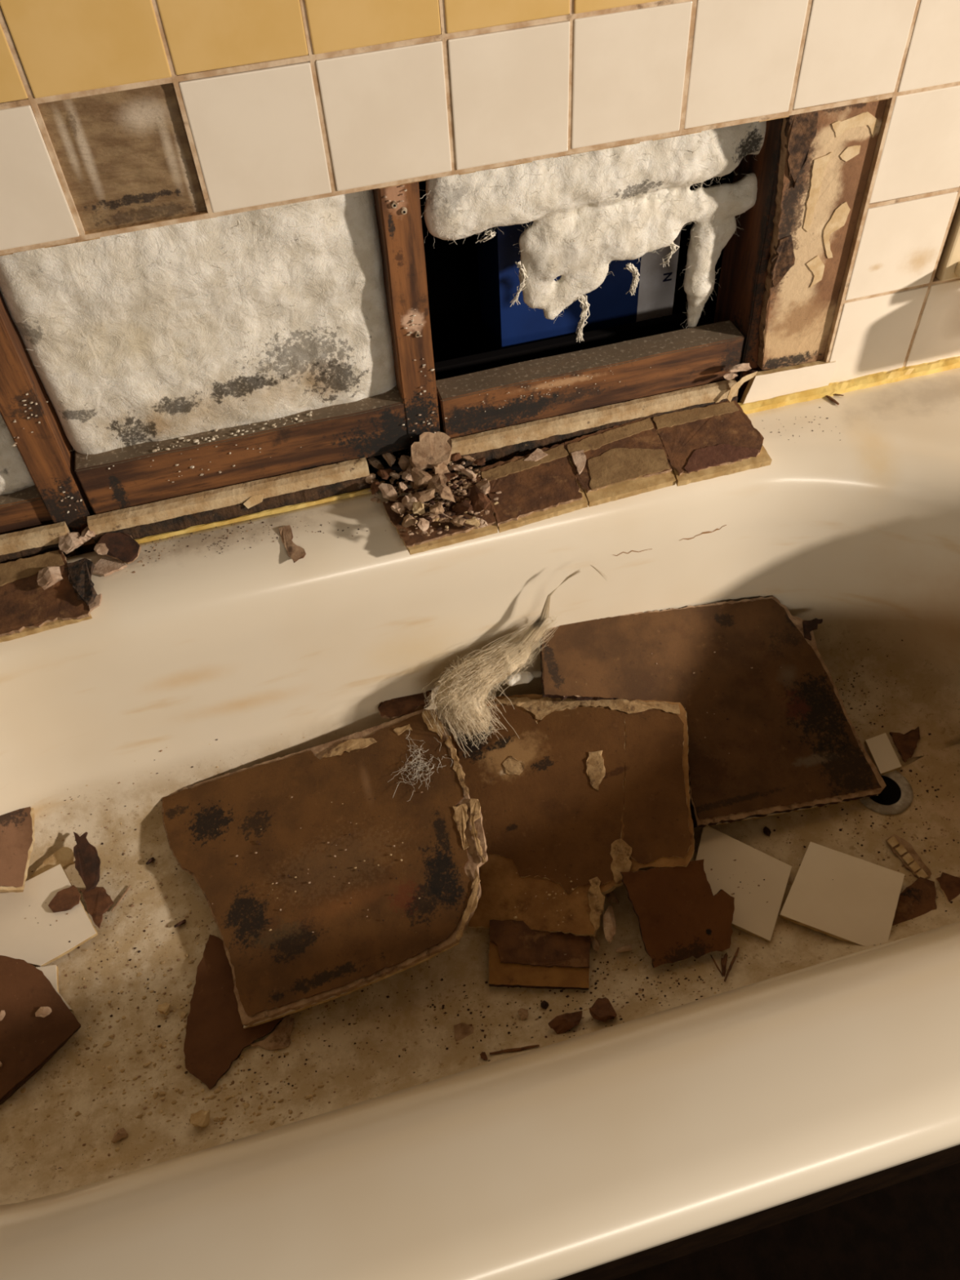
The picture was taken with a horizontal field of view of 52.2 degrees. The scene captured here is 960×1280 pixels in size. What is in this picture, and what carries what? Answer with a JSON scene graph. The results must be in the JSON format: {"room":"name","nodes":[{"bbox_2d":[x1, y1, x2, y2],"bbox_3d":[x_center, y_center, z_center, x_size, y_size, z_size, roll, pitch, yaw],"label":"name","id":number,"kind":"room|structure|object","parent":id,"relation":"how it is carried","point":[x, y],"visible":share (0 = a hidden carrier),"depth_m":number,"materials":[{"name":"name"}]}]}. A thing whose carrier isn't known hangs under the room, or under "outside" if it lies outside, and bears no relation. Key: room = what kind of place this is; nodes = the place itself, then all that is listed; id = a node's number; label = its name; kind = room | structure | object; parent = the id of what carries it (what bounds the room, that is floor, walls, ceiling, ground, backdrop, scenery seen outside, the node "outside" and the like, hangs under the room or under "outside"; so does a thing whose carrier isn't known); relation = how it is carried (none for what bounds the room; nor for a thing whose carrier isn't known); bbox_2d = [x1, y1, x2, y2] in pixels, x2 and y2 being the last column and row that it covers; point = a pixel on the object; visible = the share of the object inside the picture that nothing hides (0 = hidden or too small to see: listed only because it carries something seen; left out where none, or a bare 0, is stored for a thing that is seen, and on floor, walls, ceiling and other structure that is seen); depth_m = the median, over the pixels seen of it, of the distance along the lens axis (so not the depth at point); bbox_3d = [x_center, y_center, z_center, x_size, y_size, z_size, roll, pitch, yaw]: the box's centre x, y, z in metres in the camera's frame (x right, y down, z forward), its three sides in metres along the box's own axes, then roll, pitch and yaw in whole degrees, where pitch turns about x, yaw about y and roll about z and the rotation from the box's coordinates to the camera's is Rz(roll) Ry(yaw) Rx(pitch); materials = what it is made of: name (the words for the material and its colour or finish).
{"room":"damaged room","nodes":[
{"label":"damaged room","id":0,"kind":"room"},
{"bbox_2d":[0,0,959,382],"bbox_3d":[0.020,-0.429,0.906,2.450,1.450,0.021,-14,50,-8],"label":"wall","id":1,"kind":"structure","parent":0,"point":[117,117],"depth_m":0.84,"materials":[{"name":"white tile"}]},
{"bbox_2d":[365,428,441,485],"bbox_3d":[-0.232,-0.070,1.295,1.400,0.380,0.076,-14,50,-8],"label":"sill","id":2,"kind":"structure","parent":1,"relation":"attached to","point":[371,469],"depth_m":1.15,"materials":[{"name":"wood"}]},
{"bbox_2d":[0,484,53,534],"bbox_3d":[-0.643,-0.106,1.064,0.364,0.063,0.041,-14,50,-8],"label":"blocking","id":3,"kind":"object","parent":2,"relation":"on","point":[23,509],"visible":0.41,"depth_m":1.06,"materials":[{"name":"brown wood"}]},
{"bbox_2d":[0,413,35,495],"bbox_3d":[-0.660,-0.249,0.930,0.363,0.348,0.078,-14,50,-8],"label":"insulation batt","id":4,"kind":"object","parent":3,"relation":"on","point":[15,476],"visible":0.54,"depth_m":1.03,"materials":[{"name":"grey fabric"}]},
{"bbox_2d":[0,291,96,554],"bbox_3d":[-0.465,-0.305,0.933,0.052,0.700,0.088,-14,50,-8],"label":"stud","id":5,"kind":"object","parent":2,"relation":"on","point":[47,455],"visible":0.48,"depth_m":0.99,"materials":[{"name":"brown wood"}]},
{"bbox_2d":[75,385,409,514],"bbox_3d":[-0.256,-0.213,1.089,0.359,0.065,0.042,-14,50,-8],"label":"blocking","id":6,"kind":"object","parent":2,"relation":"on","point":[371,427],"visible":0.84,"depth_m":1.07,"materials":[{"name":"brown wood"}]},
{"bbox_2d":[0,189,395,456],"bbox_3d":[-0.275,-0.345,0.973,0.374,0.344,0.085,-14,50,-8],"label":"insulation batt","id":7,"kind":"object","parent":6,"relation":"on","point":[171,331],"visible":0.7,"depth_m":0.97,"materials":[{"name":"fabric"}]},
{"bbox_2d":[372,182,439,451],"bbox_3d":[-0.085,-0.438,0.937,0.047,0.576,0.091,-14,50,-8],"label":"stud","id":8,"kind":"object","parent":2,"relation":"on","point":[399,225],"visible":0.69,"depth_m":0.99,"materials":[{"name":"brown wood"}]},
{"bbox_2d":[11,185,621,513],"bbox_3d":[-0.145,-0.311,1.011,0.690,0.301,0.034,-14,50,-8],"label":"flakes","id":9,"kind":"object","parent":8,"relation":"on","point":[309,414],"visible":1,"depth_m":1.05,"materials":[{"name":"paint"}]},
{"bbox_2d":[435,320,744,439],"bbox_3d":[0.128,-0.304,1.144,0.364,0.059,0.041,-14,50,-8],"label":"blocking","id":10,"kind":"object","parent":2,"relation":"on","point":[646,366],"visible":0.98,"depth_m":1.13,"materials":[{"name":"brown wood"}]},
{"bbox_2d":[418,120,766,342],"bbox_3d":[0.132,-0.417,1.049,0.394,0.263,0.060,-14,50,-8],"label":"insulation","id":11,"kind":"object","parent":10,"relation":"on","point":[589,211],"visible":0.82,"depth_m":1.00,"materials":[{"name":"fabric"}]},
{"bbox_2d":[713,117,783,403],"bbox_3d":[0.306,-0.492,1.039,0.046,0.701,0.088,-14,50,-8],"label":"stud","id":12,"kind":"object","parent":2,"relation":"on","point":[746,255],"visible":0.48,"depth_m":1.09,"materials":[{"name":"brown wood"}]},
{"bbox_2d":[756,98,887,369],"bbox_3d":[0.357,-0.423,1.058,0.116,0.317,0.016,-14,50,-8],"label":"strip","id":13,"kind":"object","parent":1,"relation":"attached to","point":[826,157],"visible":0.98,"depth_m":1.03,"materials":[{"name":"beige paper"}]},
{"bbox_2d":[935,200,959,281],"bbox_3d":[0.638,-0.418,1.090,0.216,0.162,0.104,-14,50,-8],"label":"soap dish","id":14,"kind":"object","parent":1,"relation":"attached to","point":[948,268],"visible":1,"depth_m":1.10,"materials":[{"name":"ceramic"}]},
{"bbox_2d":[954,261,959,277],"bbox_3d":[0.647,-0.390,1.117,0.204,0.084,0.092,-14,50,-8],"label":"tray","id":15,"kind":"object","parent":14,"relation":"on","point":[957,264],"depth_m":1.10,"materials":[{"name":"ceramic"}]},
{"bbox_2d":[418,169,733,380],"bbox_3d":[-0.342,-0.636,1.284,1.790,1.220,0.750,-14,50,-8],"label":"wall","id":16,"kind":"structure","parent":0,"point":[458,366],"depth_m":1.20,"materials":[{"name":"black"}]},
{"bbox_2d":[423,221,724,362],"bbox_3d":[-0.281,-0.389,1.316,1.700,0.019,0.360,-14,50,-8],"label":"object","id":17,"kind":"structure","parent":16,"relation":"attached to","point":[452,275],"depth_m":1.36,"materials":[{"name":"black"}]},
{"bbox_2d":[476,221,680,351],"bbox_3d":[0.116,-0.501,1.162,0.224,0.317,0.101,-14,50,-8],"label":"carton","id":18,"kind":"object","parent":17,"relation":"on","point":[504,326],"visible":0.07,"depth_m":1.19,"materials":[{"name":"blue"}]},
{"bbox_2d":[724,373,737,380],"bbox_3d":[0.293,-0.309,1.148,0.012,0.007,0.021,29,57,25],"label":"chunk","id":19,"kind":"object","parent":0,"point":[729,376],"visible":1,"depth_m":1.15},
{"bbox_2d":[728,363,751,372],"bbox_3d":[0.301,-0.318,1.141,0.028,0.010,0.013,-9,50,-4],"label":"chunk","id":20,"kind":"object","parent":19,"relation":"on","point":[743,366],"visible":1,"depth_m":1.14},
{"bbox_2d":[613,1162,959,1279],"bbox_3d":[0.574,1.106,0.528,5.400,0.020,3.020,-14,50,-8],"label":"floor","id":21,"kind":"structure","parent":0,"point":[909,1229],"depth_m":0.96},
{"bbox_2d":[0,355,959,1279],"bbox_3d":[0.039,0.210,1.027,1.760,0.433,0.798,-14,50,-8],"label":"bathtub","id":22,"kind":"object","parent":21,"relation":"on","point":[831,1077],"visible":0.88,"depth_m":1.06,"materials":[{"name":"beige ceramic"}]},
{"bbox_2d":[0,806,35,892],"bbox_3d":[-0.581,0.195,1.147,0.100,0.102,0.196,-14,50,-8],"label":"sheet","id":23,"kind":"object","parent":22,"relation":"on","point":[17,838],"visible":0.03,"depth_m":1.14,"materials":[{"name":"cardboard"}]},
{"bbox_2d":[0,955,80,1104],"bbox_3d":[-0.501,0.407,1.030,0.152,0.047,0.190,-14,50,-8],"label":"sheet","id":24,"kind":"object","parent":22,"relation":"on","point":[28,1041],"visible":1,"depth_m":1.03,"materials":[{"name":"brown paper"}]},
{"bbox_2d":[35,1006,51,1017],"bbox_3d":[-0.462,0.394,1.038,0.018,0.005,0.011,3,50,7],"label":"chunk","id":25,"kind":"object","parent":24,"relation":"on","point":[42,1011],"visible":1,"depth_m":1.04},
{"bbox_2d":[0,549,97,642],"bbox_3d":[-0.480,-0.047,1.040,0.154,0.032,0.095,-14,50,-8],"label":"tile","id":26,"kind":"object","parent":22,"relation":"on","point":[26,609],"depth_m":1.03,"materials":[{"name":"tile"}]},
{"bbox_2d":[36,566,62,590],"bbox_3d":[-0.455,-0.065,1.037,0.024,0.019,0.031,-21,52,-14],"label":"chunk","id":27,"kind":"object","parent":26,"relation":"on","point":[47,576],"visible":1,"depth_m":1.03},
{"bbox_2d":[66,557,97,605],"bbox_3d":[-0.422,-0.062,1.037,0.029,0.008,0.069,-14,50,-8],"label":"clump","id":28,"kind":"object","parent":26,"relation":"on","point":[80,571],"visible":1,"depth_m":1.04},
{"bbox_2d":[88,593,102,610],"bbox_3d":[-0.403,-0.041,1.026,0.017,0.005,0.016,-25,52,-16],"label":"flake","id":29,"kind":"object","parent":26,"relation":"on","point":[97,600],"visible":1,"depth_m":1.02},
{"bbox_2d":[0,863,97,966],"bbox_3d":[-0.511,0.322,1.120,0.129,0.022,0.110,-21,51,-14],"label":"tile","id":30,"kind":"object","parent":22,"relation":"on","point":[41,944],"depth_m":1.12,"materials":[{"name":"tile"}]},
{"bbox_2d":[48,884,80,912],"bbox_3d":[-0.478,0.298,1.128,0.037,0.007,0.028,-14,50,-8],"label":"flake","id":31,"kind":"object","parent":30,"relation":"on","point":[64,900],"visible":1,"depth_m":1.13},
{"bbox_2d":[28,846,75,879],"bbox_3d":[-0.510,0.268,1.165,0.057,0.005,0.029,-32,55,-21],"label":"flake","id":32,"kind":"object","parent":22,"relation":"on","point":[64,856],"visible":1,"depth_m":1.17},
{"bbox_2d":[35,964,73,1011],"bbox_3d":[-0.479,0.386,1.077,0.042,0.008,0.080,-27,53,-18],"label":"fragment","id":33,"kind":"object","parent":22,"relation":"on","point":[51,972],"visible":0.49,"depth_m":1.08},
{"bbox_2d":[58,532,83,554],"bbox_3d":[-0.443,-0.104,1.062,0.024,0.017,0.029,-24,52,-16],"label":"chunk","id":34,"kind":"object","parent":22,"relation":"on","point":[68,543],"visible":1,"depth_m":1.05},
{"bbox_2d":[79,526,94,542],"bbox_3d":[-0.428,-0.116,1.070,0.016,0.014,0.020,-10,50,-4],"label":"chunk","id":35,"kind":"object","parent":22,"relation":"on","point":[86,535],"visible":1,"depth_m":1.06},
{"bbox_2d":[73,831,100,891],"bbox_3d":[-0.462,0.258,1.153,0.031,0.003,0.084,-14,50,-8],"label":"flake","id":36,"kind":"object","parent":22,"relation":"on","point":[87,861],"visible":1,"depth_m":1.15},
{"bbox_2d":[80,886,114,928],"bbox_3d":[-0.442,0.305,1.136,0.028,0.003,0.060,-32,55,-21],"label":"flake","id":37,"kind":"object","parent":22,"relation":"on","point":[97,900],"visible":0.93,"depth_m":1.14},
{"bbox_2d":[92,555,127,576],"bbox_3d":[-0.403,-0.078,1.060,0.032,0.003,0.030,27,56,24],"label":"flake","id":38,"kind":"object","parent":22,"relation":"on","point":[106,566],"visible":1,"depth_m":1.06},
{"bbox_2d":[97,532,141,564],"bbox_3d":[-0.393,-0.103,1.069,0.047,0.016,0.034,14,52,15],"label":"flake","id":39,"kind":"object","parent":22,"relation":"on","point":[122,547],"visible":1,"depth_m":1.07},
{"bbox_2d":[93,542,108,555],"bbox_3d":[-0.410,-0.098,1.061,0.014,0.006,0.021,-28,53,-19],"label":"chunk","id":40,"kind":"object","parent":39,"relation":"on","point":[100,548],"visible":1,"depth_m":1.06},
{"bbox_2d":[111,1127,128,1143],"bbox_3d":[-0.359,0.492,0.975,0.017,0.007,0.012,-23,52,-15],"label":"chunk","id":41,"kind":"object","parent":22,"relation":"on","point":[121,1133],"visible":1,"depth_m":0.97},
{"bbox_2d":[156,1002,170,1015],"bbox_3d":[-0.342,0.400,1.061,0.013,0.014,0.012,2,50,6],"label":"chunk","id":42,"kind":"object","parent":22,"relation":"on","point":[164,1008],"visible":1,"depth_m":1.06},
{"bbox_2d":[189,1109,209,1127],"bbox_3d":[-0.280,0.480,0.979,0.019,0.019,0.017,-2,50,2],"label":"chunk","id":43,"kind":"object","parent":22,"relation":"on","point":[202,1117],"visible":1,"depth_m":0.97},
{"bbox_2d":[183,934,284,1089],"bbox_3d":[-0.289,0.395,1.056,0.135,0.008,0.114,35,60,29],"label":"shard","id":44,"kind":"object","parent":22,"relation":"on","point":[215,1037],"visible":0.95,"depth_m":1.04,"materials":[{"name":"paper"}]},
{"bbox_2d":[243,493,263,508],"bbox_3d":[-0.252,-0.155,1.092,0.025,0.012,0.007,-19,51,-12],"label":"flake","id":45,"kind":"object","parent":22,"relation":"on","point":[253,500],"visible":1,"depth_m":1.09,"materials":[{"name":"paint"}]},
{"bbox_2d":[250,1013,294,1050],"bbox_3d":[-0.214,0.420,1.034,0.054,0.003,0.031,-35,56,-23],"label":"scrap","id":46,"kind":"object","parent":22,"relation":"on","point":[279,1039],"visible":1,"depth_m":1.03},
{"bbox_2d":[278,524,306,563],"bbox_3d":[-0.208,-0.106,1.076,0.019,0.008,0.054,-25,52,-16],"label":"paper scrap","id":47,"kind":"object","parent":22,"relation":"on","point":[295,552],"visible":1,"depth_m":1.07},
{"bbox_2d":[161,708,488,1028],"bbox_3d":[-0.179,0.249,1.118,0.382,0.086,0.318,-14,50,-8],"label":"sheet","id":48,"kind":"object","parent":22,"relation":"on","point":[288,968],"visible":0.99,"depth_m":1.11,"materials":[{"name":"cardboard"}]},
{"bbox_2d":[364,472,375,484],"bbox_3d":[-0.124,-0.184,1.114,0.014,0.009,0.012,18,53,18],"label":"chunk","id":49,"kind":"object","parent":22,"relation":"on","point":[371,478],"visible":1,"depth_m":1.11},
{"bbox_2d":[370,480,381,494],"bbox_3d":[-0.116,-0.171,1.100,0.015,0.010,0.015,-13,50,-7],"label":"chunk","id":50,"kind":"object","parent":22,"relation":"on","point":[374,486],"visible":1,"depth_m":1.10,"materials":[{"name":"stone"}]},
{"bbox_2d":[377,689,431,719],"bbox_3d":[-0.092,0.076,1.217,0.061,0.010,0.058,13,52,15],"label":"paper scrap","id":51,"kind":"object","parent":22,"relation":"on","point":[396,708],"visible":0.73,"depth_m":1.21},
{"bbox_2d":[401,470,414,482],"bbox_3d":[-0.078,-0.183,1.099,0.017,0.011,0.020,24,55,22],"label":"chunk","id":52,"kind":"object","parent":22,"relation":"on","point":[406,475],"visible":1,"depth_m":1.09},
{"bbox_2d":[367,452,501,536],"bbox_3d":[-0.048,-0.178,1.103,0.157,0.014,0.173,-14,50,-8],"label":"crumbs","id":53,"kind":"object","parent":22,"relation":"on","point":[431,517],"visible":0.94,"depth_m":1.08,"materials":[{"name":"stone"}]},
{"bbox_2d":[367,457,383,469],"bbox_3d":[-0.120,-0.205,1.127,0.014,0.010,0.027,-21,52,-14],"label":"chunk","id":54,"kind":"object","parent":53,"relation":"on","point":[375,463],"visible":1,"depth_m":1.12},
{"bbox_2d":[376,467,394,479],"bbox_3d":[-0.110,-0.187,1.111,0.021,0.010,0.021,18,53,18],"label":"chunk","id":55,"kind":"object","parent":53,"relation":"on","point":[384,473],"visible":1,"depth_m":1.11,"materials":[{"name":"stone"}]},
{"bbox_2d":[377,483,397,501],"bbox_3d":[-0.102,-0.164,1.090,0.024,0.011,0.014,24,55,22],"label":"chunk","id":56,"kind":"object","parent":53,"relation":"on","point":[388,492],"visible":1,"depth_m":1.09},
{"bbox_2d":[382,452,395,466],"bbox_3d":[-0.103,-0.208,1.123,0.013,0.013,0.023,-21,52,-14],"label":"chunk","id":57,"kind":"object","parent":53,"relation":"on","point":[389,458],"visible":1,"depth_m":1.12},
{"bbox_2d":[398,454,410,471],"bbox_3d":[-0.084,-0.201,1.117,0.018,0.014,0.016,-26,53,-17],"label":"chunk","id":58,"kind":"object","parent":53,"relation":"on","point":[404,460],"visible":0.88,"depth_m":1.11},
{"bbox_2d":[412,501,425,514],"bbox_3d":[-0.066,-0.142,1.061,0.013,0.015,0.012,5,50,8],"label":"chunk","id":59,"kind":"object","parent":53,"relation":"on","point":[418,508],"visible":1,"depth_m":1.06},
{"bbox_2d":[410,466,432,488],"bbox_3d":[-0.067,-0.179,1.090,0.032,0.017,0.019,17,53,17],"label":"chunk","id":60,"kind":"object","parent":53,"relation":"on","point":[421,478],"visible":1,"depth_m":1.09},
{"bbox_2d":[413,487,435,502],"bbox_3d":[-0.060,-0.158,1.073,0.025,0.010,0.018,-9,50,-3],"label":"chunk","id":61,"kind":"object","parent":53,"relation":"on","point":[425,495],"visible":1,"depth_m":1.07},
{"bbox_2d":[409,431,452,470],"bbox_3d":[-0.056,-0.212,1.099,0.051,0.030,0.044,-14,50,-8],"label":"lump","id":62,"kind":"object","parent":53,"relation":"on","point":[433,450],"visible":1,"depth_m":1.09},
{"bbox_2d":[426,473,447,493],"bbox_3d":[-0.048,-0.174,1.086,0.024,0.014,0.039,-4,50,1],"label":"chunk","id":63,"kind":"object","parent":53,"relation":"on","point":[438,481],"visible":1,"depth_m":1.08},
{"bbox_2d":[429,502,444,515],"bbox_3d":[-0.047,-0.140,1.060,0.016,0.016,0.012,-18,51,-11],"label":"chunk","id":64,"kind":"object","parent":53,"relation":"on","point":[437,508],"visible":1,"depth_m":1.05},
{"bbox_2d":[432,464,449,474],"bbox_3d":[-0.045,-0.190,1.102,0.018,0.019,0.018,-23,52,-15],"label":"chunk","id":65,"kind":"object","parent":53,"relation":"on","point":[443,468],"visible":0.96,"depth_m":1.09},
{"bbox_2d":[436,485,455,502],"bbox_3d":[-0.038,-0.160,1.077,0.018,0.015,0.030,-10,50,-5],"label":"chunk","id":66,"kind":"object","parent":53,"relation":"on","point":[446,493],"visible":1,"depth_m":1.07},
{"bbox_2d":[464,518,480,527],"bbox_3d":[-0.007,-0.127,1.054,0.018,0.008,0.014,15,52,16],"label":"chunk","id":67,"kind":"object","parent":53,"relation":"on","point":[474,522],"visible":1,"depth_m":1.05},
{"bbox_2d":[466,484,491,513],"bbox_3d":[0.000,-0.152,1.074,0.027,0.020,0.030,8,51,11],"label":"chunk","id":68,"kind":"object","parent":53,"relation":"on","point":[479,501],"visible":0.98,"depth_m":1.07,"materials":[{"name":"stone"}]},
{"bbox_2d":[453,1022,473,1041],"bbox_3d":[-0.017,0.411,1.023,0.022,0.003,0.023,-14,50,-8],"label":"flake","id":69,"kind":"object","parent":22,"relation":"on","point":[462,1030],"visible":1,"depth_m":1.02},
{"bbox_2d":[122,407,839,573],"bbox_3d":[-0.046,-0.171,1.126,0.952,0.015,0.122,-9,50,-4],"label":"crumbs","id":70,"kind":"object","parent":22,"relation":"on","point":[134,571],"visible":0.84,"depth_m":1.09,"materials":[{"name":"paint"}]},
{"bbox_2d":[9,640,959,1178],"bbox_3d":[0.018,0.236,1.118,1.176,0.094,0.441,-14,50,-8],"label":"crumbs","id":71,"kind":"object","parent":22,"relation":"on","point":[184,1014],"visible":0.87,"depth_m":1.04,"materials":[{"name":"paint"}]},
{"bbox_2d":[488,1044,539,1054],"bbox_3d":[0.035,0.417,0.996,0.051,0.006,0.004,-6,50,-1],"label":"splinter","id":72,"kind":"object","parent":22,"relation":"on","point":[519,1049],"visible":1,"depth_m":0.99,"materials":[{"name":"brown wood"}]},
{"bbox_2d":[517,1008,528,1020],"bbox_3d":[0.046,0.394,1.033,0.011,0.006,0.013,-21,51,-13],"label":"chunk","id":73,"kind":"object","parent":22,"relation":"on","point":[523,1013],"visible":1,"depth_m":1.03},
{"bbox_2d":[488,919,591,989],"bbox_3d":[0.065,0.343,1.071,0.112,0.015,0.073,0,50,4],"label":"broken tile","id":74,"kind":"object","parent":22,"relation":"on","point":[521,956],"depth_m":1.06,"materials":[{"name":"tile"}]},
{"bbox_2d":[548,1010,582,1034],"bbox_3d":[0.090,0.396,1.016,0.038,0.019,0.018,-24,52,-16],"label":"chip","id":75,"kind":"object","parent":22,"relation":"on","point":[562,1024],"visible":1,"depth_m":1.01,"materials":[{"name":"paper"}]},
{"bbox_2d":[448,693,694,937],"bbox_3d":[0.099,0.196,1.148,0.291,0.113,0.292,1,50,4],"label":"sheet","id":76,"kind":"object","parent":22,"relation":"on","point":[586,790],"visible":0.82,"depth_m":1.14,"materials":[{"name":"cardboard"}]},
{"bbox_2d":[421,564,607,757],"bbox_3d":[0.029,0.024,1.163,0.227,0.205,0.118,-36,57,-24],"label":"tuft","id":77,"kind":"object","parent":76,"relation":"on","point":[460,700],"visible":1,"depth_m":1.16,"materials":[{"name":"grey fabric"}]},
{"bbox_2d":[505,671,533,686],"bbox_3d":[0.049,0.047,1.204,0.035,0.013,0.016,-9,50,-4],"label":"wool wisp","id":78,"kind":"object","parent":76,"relation":"on","point":[525,677],"visible":0.9,"depth_m":1.20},
{"bbox_2d":[382,400,772,555],"bbox_3d":[0.110,-0.192,1.119,0.447,0.025,0.118,-14,50,-8],"label":"tiles","id":79,"kind":"object","parent":22,"relation":"on","point":[717,439],"depth_m":1.11,"materials":[{"name":"tile"}]},
{"bbox_2d":[391,502,404,515],"bbox_3d":[-0.089,-0.144,1.071,0.017,0.012,0.013,23,55,22],"label":"chunk","id":80,"kind":"object","parent":79,"relation":"on","point":[398,508],"visible":1,"depth_m":1.07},
{"bbox_2d":[401,515,415,527],"bbox_3d":[-0.077,-0.127,1.053,0.015,0.011,0.016,1,50,5],"label":"chunk","id":81,"kind":"object","parent":79,"relation":"on","point":[408,520],"visible":1,"depth_m":1.05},
{"bbox_2d":[401,493,417,511],"bbox_3d":[-0.075,-0.151,1.072,0.020,0.013,0.018,36,61,29],"label":"chunk","id":82,"kind":"object","parent":79,"relation":"on","point":[407,501],"visible":1,"depth_m":1.07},
{"bbox_2d":[417,518,429,531],"bbox_3d":[-0.060,-0.123,1.042,0.011,0.007,0.020,5,50,8],"label":"chunk","id":83,"kind":"object","parent":79,"relation":"on","point":[423,524],"visible":1,"depth_m":1.04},
{"bbox_2d":[450,517,465,526],"bbox_3d":[-0.023,-0.127,1.051,0.016,0.011,0.016,13,52,14],"label":"chunk","id":84,"kind":"object","parent":79,"relation":"on","point":[459,522],"visible":1,"depth_m":1.05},
{"bbox_2d":[452,499,472,515],"bbox_3d":[-0.020,-0.143,1.065,0.023,0.016,0.027,-6,50,-1],"label":"chunk","id":85,"kind":"object","parent":79,"relation":"on","point":[464,506],"visible":1,"depth_m":1.06,"materials":[{"name":"stone"}]},
{"bbox_2d":[460,468,476,479],"bbox_3d":[-0.012,-0.187,1.102,0.020,0.011,0.009,31,58,26],"label":"chunk","id":86,"kind":"object","parent":79,"relation":"on","point":[471,474],"visible":1,"depth_m":1.10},
{"bbox_2d":[475,480,489,494],"bbox_3d":[0.003,-0.170,1.088,0.016,0.008,0.027,-3,50,1],"label":"chunk","id":87,"kind":"object","parent":79,"relation":"on","point":[483,486],"visible":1,"depth_m":1.08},
{"bbox_2d":[726,370,757,402],"bbox_3d":[0.308,-0.300,1.157,0.040,0.028,0.007,-27,53,-18],"label":"strip","id":88,"kind":"object","parent":79,"relation":"on","point":[735,387],"visible":1,"depth_m":1.15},
{"bbox_2d":[590,934,599,951],"bbox_3d":[0.127,0.334,1.082,0.010,0.011,0.023,-9,50,-3],"label":"chunk","id":89,"kind":"object","parent":22,"relation":"on","point":[595,944],"visible":0.96,"depth_m":1.08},
{"bbox_2d":[589,996,617,1022],"bbox_3d":[0.127,0.389,1.021,0.025,0.029,0.026,-19,51,-12],"label":"chip","id":90,"kind":"object","parent":22,"relation":"on","point":[602,1010],"visible":1,"depth_m":1.01,"materials":[{"name":"paper"}]},
{"bbox_2d":[603,906,616,943],"bbox_3d":[0.143,0.314,1.078,0.015,0.020,0.045,0,50,4],"label":"chunk","id":91,"kind":"object","parent":22,"relation":"on","point":[609,920],"visible":1,"depth_m":1.07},
{"bbox_2d":[605,890,618,904],"bbox_3d":[0.148,0.289,1.101,0.011,0.008,0.025,-15,50,-9],"label":"chunk","id":92,"kind":"object","parent":22,"relation":"on","point":[611,897],"visible":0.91,"depth_m":1.10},
{"bbox_2d":[615,944,632,952],"bbox_3d":[0.157,0.338,1.073,0.020,0.009,0.007,-10,50,-4],"label":"chunk","id":93,"kind":"object","parent":22,"relation":"on","point":[627,948],"visible":1,"depth_m":1.07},
{"bbox_2d":[620,859,734,968],"bbox_3d":[0.223,0.293,1.074,0.114,0.047,0.104,-14,50,-8],"label":"board","id":94,"kind":"object","parent":22,"relation":"on","point":[680,917],"visible":1,"depth_m":1.07,"materials":[{"name":"wood"}]},
{"bbox_2d":[539,595,886,828],"bbox_3d":[0.276,0.088,1.201,0.382,0.139,0.282,-14,50,-8],"label":"sheet","id":95,"kind":"object","parent":22,"relation":"on","point":[824,762],"visible":0.94,"depth_m":1.20,"materials":[{"name":"paper"}]},
{"bbox_2d":[720,952,728,976],"bbox_3d":[0.262,0.348,1.052,0.006,0.008,0.028,10,51,12],"label":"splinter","id":96,"kind":"object","parent":22,"relation":"on","point":[723,961],"visible":1,"depth_m":1.05,"materials":[{"name":"wood"}]},
{"bbox_2d":[724,946,739,982],"bbox_3d":[0.269,0.347,1.049,0.003,0.011,0.047,22,55,21],"label":"splinter","id":97,"kind":"object","parent":22,"relation":"on","point":[737,950],"visible":1,"depth_m":1.05,"materials":[{"name":"brown wood"}]},
{"bbox_2d":[739,360,837,404],"bbox_3d":[0.370,-0.313,1.179,0.125,0.043,0.021,-14,50,-8],"label":"tile","id":98,"kind":"object","parent":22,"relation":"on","point":[768,384],"depth_m":1.17,"materials":[{"name":"tile"}]},
{"bbox_2d":[695,826,904,946],"bbox_3d":[0.347,0.279,1.103,0.225,0.019,0.137,20,54,19],"label":"tiles","id":99,"kind":"object","parent":22,"relation":"on","point":[859,905],"depth_m":1.10,"materials":[{"name":"tile"}]},
{"bbox_2d":[24,651,833,942],"bbox_3d":[-0.041,0.229,1.110,0.964,0.096,0.304,-14,50,-8],"label":"crumbs","id":100,"kind":"object","parent":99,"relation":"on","point":[335,867],"visible":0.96,"depth_m":1.10,"materials":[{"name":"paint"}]},
{"bbox_2d":[863,733,901,775],"bbox_3d":[0.499,0.141,1.215,0.030,0.013,0.055,-9,50,-4],"label":"fragment","id":101,"kind":"object","parent":22,"relation":"on","point":[879,748],"visible":0.97,"depth_m":1.21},
{"bbox_2d":[888,726,919,762],"bbox_3d":[0.539,0.129,1.227,0.044,0.003,0.045,-14,50,-8],"label":"paper scrap","id":102,"kind":"object","parent":22,"relation":"on","point":[906,744],"visible":1,"depth_m":1.23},
{"bbox_2d":[885,833,931,878],"bbox_3d":[0.494,0.249,1.128,0.024,0.004,0.062,-20,51,-13],"label":"scrap","id":103,"kind":"object","parent":22,"relation":"on","point":[901,848],"visible":1,"depth_m":1.13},
{"bbox_2d":[892,876,937,925],"bbox_3d":[0.478,0.295,1.083,0.086,0.003,0.039,-29,54,-19],"label":"shard","id":104,"kind":"object","parent":22,"relation":"on","point":[917,899],"visible":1,"depth_m":1.09},
{"bbox_2d":[935,871,959,902],"bbox_3d":[0.534,0.281,1.091,0.052,0.003,0.039,13,52,15],"label":"paper scrap","id":105,"kind":"object","parent":22,"relation":"on","point":[949,885],"visible":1,"depth_m":1.10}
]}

